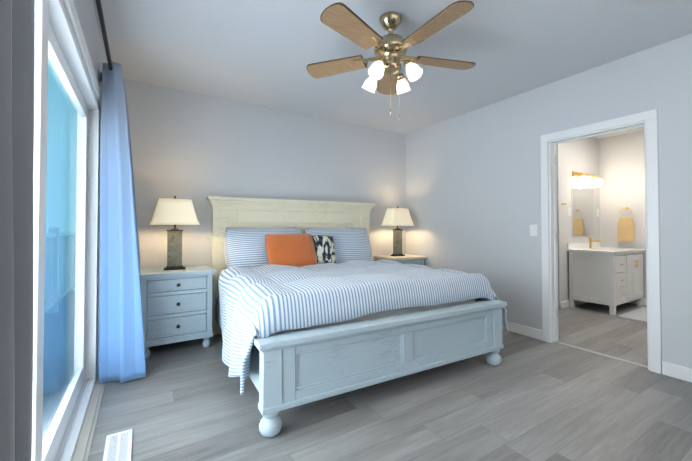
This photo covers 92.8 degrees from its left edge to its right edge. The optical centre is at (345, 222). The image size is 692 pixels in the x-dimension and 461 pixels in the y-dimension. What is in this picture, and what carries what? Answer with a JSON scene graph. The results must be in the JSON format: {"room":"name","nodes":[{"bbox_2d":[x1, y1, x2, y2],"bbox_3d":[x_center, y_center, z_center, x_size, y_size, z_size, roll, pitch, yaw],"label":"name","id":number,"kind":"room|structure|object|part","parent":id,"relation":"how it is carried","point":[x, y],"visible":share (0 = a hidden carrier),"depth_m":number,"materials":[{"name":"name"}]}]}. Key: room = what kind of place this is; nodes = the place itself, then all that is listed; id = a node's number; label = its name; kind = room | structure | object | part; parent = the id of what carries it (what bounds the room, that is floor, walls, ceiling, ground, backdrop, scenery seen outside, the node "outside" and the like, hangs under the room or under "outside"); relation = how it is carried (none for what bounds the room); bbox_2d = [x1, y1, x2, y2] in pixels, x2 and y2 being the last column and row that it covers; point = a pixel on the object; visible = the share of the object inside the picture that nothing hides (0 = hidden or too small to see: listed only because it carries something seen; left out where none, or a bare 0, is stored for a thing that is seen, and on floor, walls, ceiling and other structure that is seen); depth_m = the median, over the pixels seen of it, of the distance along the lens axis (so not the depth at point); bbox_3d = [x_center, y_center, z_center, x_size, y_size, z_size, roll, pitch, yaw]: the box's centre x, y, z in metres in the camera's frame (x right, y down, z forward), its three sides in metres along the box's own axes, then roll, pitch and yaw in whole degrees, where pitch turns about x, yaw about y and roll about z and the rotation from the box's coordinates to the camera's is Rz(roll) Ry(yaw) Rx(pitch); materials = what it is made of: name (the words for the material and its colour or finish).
{"room":"bedroom","nodes":[
{"label":"bedroom","id":0,"kind":"room"},
{"bbox_2d":[73,0,105,92],"bbox_3d":[-0.945,-0.129,0.914,0.120,2.440,4.680,1,-1,-32],"label":"wall","id":1,"kind":"structure","parent":0,"point":[85,10],"depth_m":1.98,"materials":[{"name":"grey paint"}]},
{"bbox_2d":[31,0,99,460],"bbox_3d":[-1.100,0.122,1.161,0.120,1.945,2.730,1,-1,-32],"label":"window","id":2,"kind":"structure","parent":1,"relation":"in","point":[56,42],"depth_m":1.63,"materials":[{"name":"white plastic"}]},
{"bbox_2d":[0,0,145,460],"bbox_3d":[-0.914,-0.004,1.262,0.301,2.201,3.104,1,-1,-32],"label":"curtain","id":3,"kind":"object","parent":1,"relation":"in","point":[121,352],"depth_m":0.56,"materials":[{"name":"blue fabric"}]},
{"bbox_3d":[-0.983,-1.070,1.194,0.089,0.060,3.030,1,-1,-32],"label":"rod","id":4,"kind":"part","parent":3,"relation":"part of","materials":[{"name":"black metal"}]},
{"bbox_2d":[124,79,405,268],"bbox_3d":[-0.660,-0.078,3.915,3.770,2.440,0.120,1,-1,-32],"label":"wall","id":5,"kind":"structure","parent":0,"point":[197,149],"depth_m":3.55,"materials":[{"name":"grey paint"}]},
{"bbox_2d":[88,302,691,460],"bbox_3d":[1.749,1.169,2.564,6.460,0.100,4.920,1,-1,-32],"label":"floor","id":6,"kind":"structure","parent":0,"point":[530,399],"depth_m":1.94,"materials":[{"name":"grey wood"}]},
{"bbox_2d":[71,378,105,460],"bbox_3d":[-1.026,1.089,1.190,0.065,0.014,2.710,1,-1,-32],"label":"threshold","id":7,"kind":"object","parent":6,"relation":"on","point":[83,446],"visible":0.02,"depth_m":1.77,"materials":[{"name":"beige wood"}]},
{"bbox_2d":[103,429,131,460],"bbox_3d":[-1.085,1.098,1.565,0.110,0.006,0.370,1,-1,-32],"label":"floor vent","id":8,"kind":"object","parent":6,"relation":"in","point":[118,446],"visible":1,"depth_m":1.61,"materials":[{"name":"white metal"}]},
{"bbox_2d":[140,265,215,358],"bbox_3d":[-1.539,0.776,2.985,0.606,0.699,0.448,1,-1,-32],"label":"nightstand","id":9,"kind":"object","parent":6,"relation":"on","point":[176,305],"visible":0.9,"depth_m":2.82,"materials":[{"name":"grey wood"}]},
{"bbox_2d":[150,196,199,269],"bbox_3d":[-1.554,0.091,2.992,0.390,0.670,0.240,1,-1,-32],"label":"lamp","id":10,"kind":"object","parent":9,"relation":"on","point":[174,211],"visible":1,"depth_m":2.94,"materials":[{"name":"fabric"}]},
{"bbox_3d":[-1.554,-0.092,2.995,0.390,0.228,0.240,1,-1,-32],"label":"lamp shade","id":11,"kind":"part","parent":10,"relation":"part of","materials":[{"name":"beige fabric"}]},
{"bbox_2d":[207,196,507,437],"bbox_3d":[-0.025,0.431,2.997,2.175,1.390,1.982,1,-1,-29],"label":"bed","id":12,"kind":"object","parent":6,"relation":"on","point":[312,301],"visible":1,"depth_m":2.26,"materials":[{"name":"white fabric"}]},
{"bbox_2d":[224,227,293,267],"bbox_3d":[-0.895,0.265,3.532,0.780,0.449,0.130,1,-13,-29],"label":"pillow","id":13,"kind":"object","parent":12,"relation":"on","point":[225,263],"depth_m":3.38,"materials":[{"name":"white fabric"}]},
{"bbox_2d":[265,233,316,266],"bbox_3d":[-0.550,0.290,3.347,0.530,0.383,0.160,1,-25,-32],"label":"pillow","id":14,"kind":"object","parent":12,"relation":"on","point":[296,249],"depth_m":3.28,"materials":[{"name":"fabric"}]},
{"bbox_3d":[-0.522,0.445,3.783,1.990,1.390,0.125,1,-1,-29],"label":"headboard","id":15,"kind":"part","parent":12,"relation":"part of","materials":[{"name":"beige wood"}]},
{"bbox_2d":[312,235,335,263],"bbox_3d":[-0.315,0.308,3.560,0.420,0.355,0.140,0,-23,-23],"label":"pillow","id":16,"kind":"object","parent":12,"relation":"on","point":[324,245],"depth_m":3.54,"materials":[{"name":"multicoloured fabric"}]},
{"bbox_3d":[-0.049,0.878,2.934,1.942,0.495,1.907,1,-1,-29],"label":"footboard","id":17,"kind":"part","parent":12,"relation":"part of","materials":[{"name":"white wood"}]},
{"bbox_2d":[218,260,507,394],"bbox_3d":[0.053,0.710,2.856,2.178,0.627,1.487,1,-1,-29],"label":"comforter","id":18,"kind":"object","parent":12,"relation":"on","point":[275,299],"depth_m":2.20,"materials":[{"name":"white fabric"}]},
{"bbox_3d":[-0.092,0.746,3.013,1.700,0.440,1.711,1,-1,-29],"label":"mattress","id":19,"kind":"part","parent":12,"relation":"part of","materials":[{"name":"white fabric"}]},
{"bbox_2d":[374,254,426,264],"bbox_3d":[0.728,0.801,4.413,0.586,0.699,0.413,1,-1,-32],"label":"nightstand","id":20,"kind":"object","parent":6,"relation":"on","point":[412,259],"visible":0.04,"depth_m":4.31,"materials":[{"name":"grey wood"}]},
{"bbox_2d":[381,206,413,255],"bbox_3d":[0.691,0.115,4.409,0.390,0.670,0.240,1,-1,-32],"label":"lamp","id":21,"kind":"object","parent":20,"relation":"on","point":[397,216],"visible":1,"depth_m":4.36,"materials":[{"name":"fabric"}]},
{"bbox_3d":[0.691,-0.068,4.413,0.390,0.228,0.240,1,-1,-32],"label":"lamp shade","id":22,"kind":"part","parent":21,"relation":"part of","materials":[{"name":"beige fabric"}]},
{"bbox_2d":[554,341,647,367],"bbox_3d":[2.150,1.120,2.814,0.045,0.006,0.684,1,-1,-32],"label":"door sill","id":23,"kind":"structure","parent":6,"relation":"on","point":[612,357],"depth_m":2.77,"materials":[{"name":"grey"}]},
{"bbox_2d":[567,237,644,314],"bbox_3d":[3.572,0.676,4.508,0.984,0.951,0.553,1,-1,-32],"label":"bathroom vanity","id":24,"kind":"object","parent":6,"relation":"on","point":[611,277],"visible":1,"depth_m":4.28,"materials":[{"name":"white wood"}]},
{"bbox_2d":[618,307,646,321],"bbox_3d":[3.801,1.136,3.981,0.900,0.011,0.560,1,-1,-32],"label":"rug","id":25,"kind":"object","parent":6,"relation":"on","point":[639,314],"visible":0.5,"depth_m":4.00,"materials":[{"name":"white fabric"}]},
{"bbox_2d":[93,0,691,138],"bbox_3d":[1.749,-1.371,2.607,6.460,0.100,4.920,1,-1,-32],"label":"ceiling","id":26,"kind":"structure","parent":0,"point":[265,53],"depth_m":2.49,"materials":[{"name":"white paint"}]},
{"bbox_2d":[306,0,475,120],"bbox_3d":[0.316,-0.990,2.103,1.168,0.679,1.121,1,-1,-32],"label":"fan light","id":27,"kind":"object","parent":26,"relation":"hanging from","point":[390,48],"visible":1,"depth_m":2.06,"materials":[{"name":"brown wood"}]},
{"bbox_3d":[0.291,-0.935,2.142,0.420,0.112,0.420,1,-1,-32],"label":"glass","id":28,"kind":"part","parent":27,"relation":"part of","materials":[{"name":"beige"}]},
{"bbox_2d":[406,33,691,368],"bbox_3d":[2.156,-0.097,2.839,0.120,2.440,4.680,1,-1,-32],"label":"wall","id":29,"kind":"structure","parent":0,"point":[473,191],"depth_m":3.28,"materials":[{"name":"grey paint"}]},
{"bbox_2d":[502,322,542,339],"bbox_3d":[1.378,1.095,3.946,0.014,0.095,1.885,1,-1,-32],"label":"baseboard","id":30,"kind":"structure","parent":29,"relation":"attached to","point":[512,327],"depth_m":3.29,"materials":[{"name":"white wood"}]},
{"bbox_2d":[530,225,537,235],"bbox_3d":[1.835,0.080,3.225,0.016,0.115,0.075,1,-1,-32],"label":"bedroom light switch","id":31,"kind":"object","parent":29,"relation":"attached to","point":[533,230],"visible":1,"depth_m":3.22,"materials":[{"name":"white plastic"}]},
{"bbox_2d":[555,155,557,317],"bbox_3d":[1.996,0.133,3.133,0.039,1.554,0.010,1,-1,-32],"label":"door jamb hinges","id":32,"kind":"object","parent":29,"relation":"attached to","point":[556,240],"visible":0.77,"depth_m":3.14,"materials":[{"name":"silver metal"}]},
{"bbox_2d":[540,109,661,373],"bbox_3d":[2.156,0.142,2.835,0.152,1.962,0.844,1,-1,-32],"label":"door frame","id":33,"kind":"structure","parent":29,"relation":"attached to","point":[648,120],"depth_m":2.69,"materials":[{"name":"white wood"}]},
{"bbox_2d":[662,361,691,382],"bbox_3d":[2.829,1.055,1.609,0.014,0.095,1.915,1,-1,-32],"label":"baseboard","id":34,"kind":"structure","parent":29,"relation":"attached to","point":[677,371],"depth_m":2.35,"materials":[{"name":"white wood"}]},
{"bbox_2d":[556,137,599,308],"bbox_3d":[3.318,-0.064,4.760,1.220,2.440,0.120,1,-1,-32],"label":"wall","id":35,"kind":"structure","parent":0,"point":[581,155],"depth_m":4.54,"materials":[{"name":"grey paint"}]},
{"bbox_2d":[560,300,585,308],"bbox_3d":[3.346,1.107,4.677,1.200,0.095,0.018,1,-1,-32],"label":"baseboard","id":36,"kind":"structure","parent":35,"relation":"attached to","point":[563,304],"depth_m":4.45,"materials":[{"name":"white wood"}]},
{"bbox_2d":[572,185,594,236],"bbox_3d":[3.430,-0.154,4.752,0.680,0.720,0.012,1,-1,-32],"label":"bathroom mirror","id":37,"kind":"object","parent":35,"relation":"attached to","point":[583,211],"visible":0.96,"depth_m":4.73,"materials":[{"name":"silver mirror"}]},
{"bbox_2d":[572,171,602,186],"bbox_3d":[3.466,-0.613,4.701,0.640,0.185,0.149,1,-1,-32],"label":"sconce","id":38,"kind":"object","parent":35,"relation":"attached to","point":[588,179],"visible":1,"depth_m":4.61,"materials":[{"name":"white glass"}]},
{"bbox_2d":[600,130,646,298],"bbox_3d":[4.458,-0.073,4.232,0.120,2.440,2.220,1,-1,-32],"label":"wall","id":39,"kind":"structure","parent":0,"point":[616,164],"depth_m":4.80,"materials":[{"name":"grey paint"}]},
{"bbox_2d":[617,207,634,241],"bbox_3d":[4.034,0.027,4.745,0.058,0.507,0.195,1,-1,-32],"label":"towel","id":40,"kind":"object","parent":39,"relation":"attached to","point":[626,229],"visible":1,"depth_m":4.73,"materials":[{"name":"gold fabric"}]},
{"bbox_2d":[627,298,646,305],"bbox_3d":[4.432,1.098,4.126,0.014,0.095,2.100,1,-1,-32],"label":"baseboard","id":41,"kind":"structure","parent":39,"relation":"attached to","point":[645,300],"depth_m":4.64,"materials":[{"name":"white wood"}]},
{"label":"outside","id":42,"kind":"structure","parent":0,"visible":0},
{"bbox_2d":[42,227,75,442],"bbox_3d":[-3.570,0.669,4.371,0.680,1.200,14.545,1,-1,-32],"label":"deck railing","id":43,"kind":"object","parent":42,"point":[48,311],"depth_m":3.85,"materials":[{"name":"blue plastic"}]}
]}

